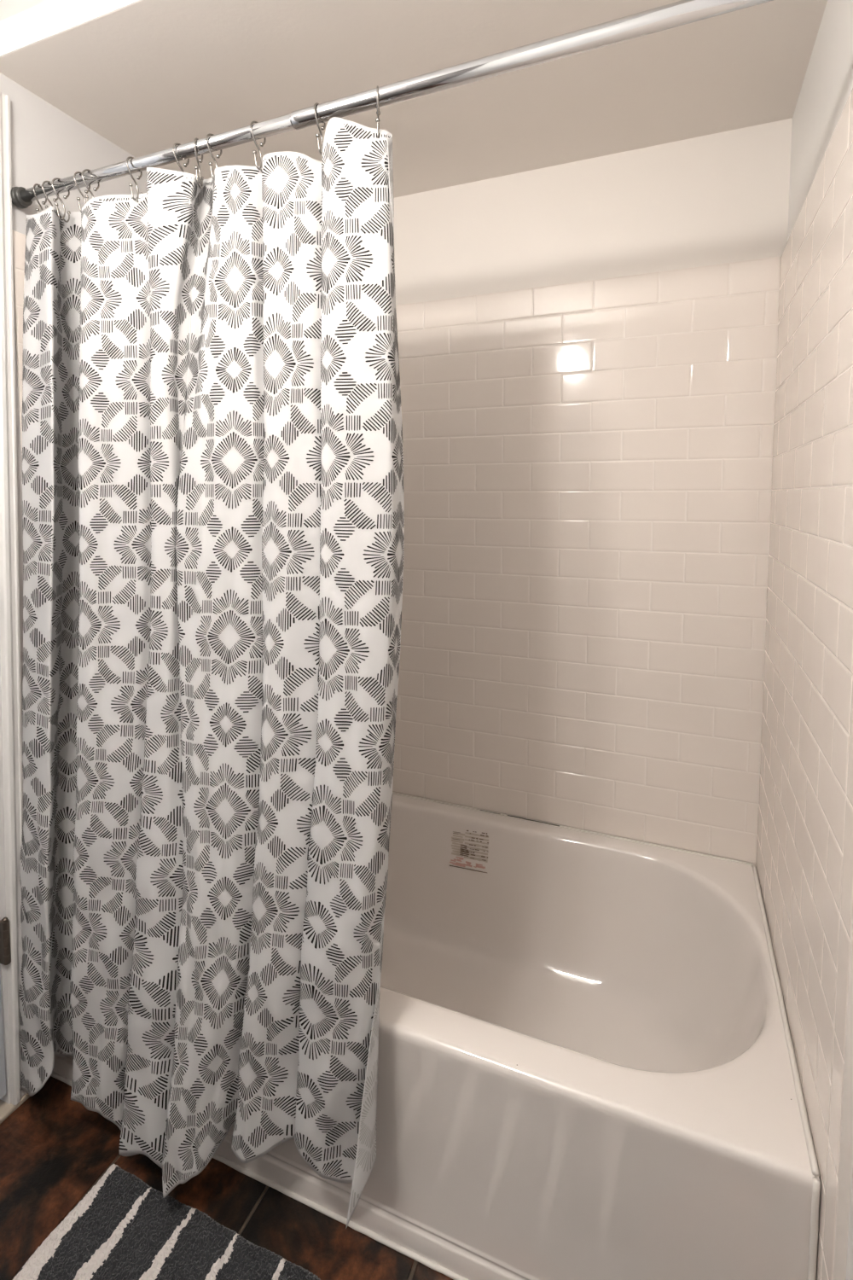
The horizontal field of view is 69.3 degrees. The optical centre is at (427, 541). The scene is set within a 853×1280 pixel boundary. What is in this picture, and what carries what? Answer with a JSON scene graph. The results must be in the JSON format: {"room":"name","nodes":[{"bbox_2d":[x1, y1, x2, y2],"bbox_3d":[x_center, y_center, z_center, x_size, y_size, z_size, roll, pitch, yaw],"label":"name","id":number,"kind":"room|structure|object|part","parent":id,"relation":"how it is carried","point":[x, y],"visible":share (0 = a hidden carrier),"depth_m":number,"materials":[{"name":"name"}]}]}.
{"room":"bathroom","nodes":[
{"label":"bathroom","id":0,"kind":"room"},
{"bbox_2d":[0,72,147,1104],"bbox_3d":[-0.986,0.060,1.154,0.142,2.300,1.912,2,5,22],"label":"wall","id":1,"kind":"structure","parent":0,"point":[47,143],"depth_m":1.30,"materials":[{"name":"white paint"}]},
{"bbox_2d":[0,916,11,1099],"bbox_3d":[-1.032,0.200,0.862,0.104,1.995,0.822,2,5,22],"label":"door","id":2,"kind":"structure","parent":1,"relation":"in","point":[5,954],"depth_m":1.28,"materials":[{"name":"grey paint"}]},
{"bbox_2d":[0,90,27,1105],"bbox_3d":[-1.026,0.179,0.868,0.018,2.081,0.976,2,5,22],"label":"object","id":3,"kind":"structure","parent":1,"relation":"attached to","point":[9,594],"depth_m":1.27,"materials":[{"name":"white"}]},
{"bbox_2d":[0,1093,29,1123],"bbox_3d":[-1.084,1.223,0.970,0.142,0.013,0.860,2,5,22],"label":"trim","id":4,"kind":"structure","parent":1,"relation":"attached to","point":[6,1109],"depth_m":1.30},
{"bbox_3d":[-0.712,0.255,1.674,0.014,1.836,0.748,2,5,22],"label":"tile panel","id":5,"kind":"part","parent":1,"relation":"part of","materials":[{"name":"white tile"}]},
{"bbox_2d":[10,0,773,209],"bbox_3d":[-0.159,-0.688,0.989,1.472,0.050,0.039,2,5,22],"label":"shower curtain rod","id":6,"kind":"object","parent":1,"relation":"attached to","point":[683,12],"visible":1,"depth_m":0.91,"materials":[{"name":"silver metal"}]},
{"bbox_2d":[32,183,46,213],"bbox_3d":[-0.777,-0.675,1.242,0.008,0.082,0.037,1,4,8],"label":"curtain hook","id":7,"kind":"object","parent":6,"relation":"hanging from","point":[35,184],"visible":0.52,"depth_m":1.23,"materials":[{"name":"silver metal"}]},
{"bbox_2d":[41,180,58,208],"bbox_3d":[-0.750,-0.675,1.230,0.009,0.082,0.037,2,5,22],"label":"curtain hook","id":8,"kind":"object","parent":6,"relation":"hanging from","point":[44,182],"visible":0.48,"depth_m":1.22,"materials":[{"name":"silver metal"}]},
{"bbox_2d":[51,177,70,222],"bbox_3d":[-0.723,-0.674,1.219,0.009,0.082,0.037,2,5,29],"label":"curtain hook","id":9,"kind":"object","parent":6,"relation":"hanging from","point":[56,205],"visible":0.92,"depth_m":1.22,"materials":[{"name":"silver metal"}]},
{"bbox_2d":[73,171,90,212],"bbox_3d":[-0.668,-0.673,1.197,0.009,0.082,0.037,2,5,22],"label":"curtain hook","id":10,"kind":"object","parent":6,"relation":"hanging from","point":[76,172],"visible":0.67,"depth_m":1.19,"materials":[{"name":"silver metal"}]},
{"bbox_2d":[81,168,99,201],"bbox_3d":[-0.647,-0.672,1.188,0.009,0.082,0.037,2,5,29],"label":"curtain hook","id":11,"kind":"object","parent":6,"relation":"hanging from","point":[86,196],"visible":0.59,"depth_m":1.18,"materials":[{"name":"silver metal"}]},
{"bbox_2d":[125,156,143,202],"bbox_3d":[-0.543,-0.670,1.146,0.009,0.082,0.037,2,5,22],"label":"curtain hook","id":12,"kind":"object","parent":6,"relation":"hanging from","point":[138,177],"visible":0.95,"depth_m":1.14,"materials":[{"name":"silver metal"}]},
{"bbox_2d":[19,116,404,1228],"bbox_3d":[-0.470,0.267,1.125,0.886,1.873,0.191,2,5,22],"label":"shower curtain","id":13,"kind":"object","parent":12,"relation":"hanging from","point":[212,452],"visible":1,"depth_m":1.07,"materials":[{"name":"white fabric"}]},
{"bbox_2d":[172,143,189,172],"bbox_3d":[-0.439,-0.668,1.104,0.009,0.082,0.037,2,5,29],"label":"curtain hook","id":14,"kind":"object","parent":6,"relation":"hanging from","point":[185,165],"visible":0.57,"depth_m":1.10,"materials":[{"name":"silver metal"}]},
{"bbox_2d":[193,137,203,189],"bbox_3d":[-0.404,-0.667,1.090,0.007,0.082,0.037,0,4,2],"label":"curtain hook","id":15,"kind":"object","parent":6,"relation":"hanging from","point":[201,178],"visible":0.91,"depth_m":1.09,"materials":[{"name":"silver metal"}]},
{"bbox_2d":[205,133,222,179],"bbox_3d":[-0.371,-0.666,1.076,0.009,0.082,0.037,2,5,29],"label":"curtain hook","id":16,"kind":"object","parent":6,"relation":"hanging from","point":[210,134],"visible":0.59,"depth_m":1.07,"materials":[{"name":"silver metal"}]},
{"bbox_2d":[250,121,266,173],"bbox_3d":[-0.285,-0.664,1.041,0.009,0.082,0.037,2,5,29],"label":"curtain hook","id":17,"kind":"object","parent":6,"relation":"hanging from","point":[262,144],"visible":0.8,"depth_m":1.04,"materials":[{"name":"silver metal"}]},
{"bbox_2d":[313,102,325,154],"bbox_3d":[-0.173,-0.662,0.996,0.009,0.082,0.037,2,5,22],"label":"curtain hook","id":18,"kind":"object","parent":6,"relation":"hanging from","point":[322,128],"visible":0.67,"depth_m":0.99,"materials":[{"name":"silver metal"}]},
{"bbox_2d":[375,85,380,138],"bbox_3d":[-0.077,-0.660,0.957,0.007,0.082,0.037,0,4,-1],"label":"curtain hook","id":19,"kind":"object","parent":6,"relation":"hanging from","point":[378,113],"visible":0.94,"depth_m":0.95,"materials":[{"name":"silver metal"}]},
{"bbox_2d":[0,1075,453,1279],"bbox_3d":[-0.222,1.257,0.979,1.755,0.060,2.000,2,5,22],"label":"floor","id":20,"kind":"structure","parent":0,"point":[54,1149],"depth_m":1.14,"materials":[{"name":"brown stone"}]},
{"bbox_2d":[12,1163,320,1279],"bbox_3d":[-0.269,1.236,0.758,0.975,0.013,0.562,2,5,22],"label":"bath mat","id":21,"kind":"object","parent":20,"relation":"on","point":[124,1228],"visible":1,"depth_m":1.06,"materials":[{"name":"grey fabric"}]},
{"bbox_2d":[51,791,820,1279],"bbox_3d":[-0.027,0.991,1.442,1.472,0.408,0.757,2,5,22],"label":"bathtub","id":22,"kind":"object","parent":20,"relation":"on","point":[588,1067],"visible":0.62,"depth_m":1.05,"materials":[{"name":"white ceramic"}]},
{"bbox_2d":[0,0,827,197],"bbox_3d":[-0.242,-0.983,0.765,1.755,0.162,1.934,2,5,22],"label":"ceiling","id":23,"kind":"structure","parent":0,"point":[147,77],"depth_m":1.23,"materials":[{"name":"white paint"}]},
{"bbox_2d":[392,117,792,866],"bbox_3d":[0.148,0.015,1.775,1.735,2.300,0.122,2,5,22],"label":"wall","id":24,"kind":"structure","parent":0,"point":[588,348],"depth_m":1.59,"materials":[{"name":"white tile"}]},
{"bbox_2d":[756,0,852,1279],"bbox_3d":[0.509,0.105,0.549,0.142,2.300,1.912,2,5,22],"label":"wall","id":25,"kind":"structure","parent":0,"point":[805,846],"depth_m":0.95,"materials":[{"name":"white tile"}]}
]}

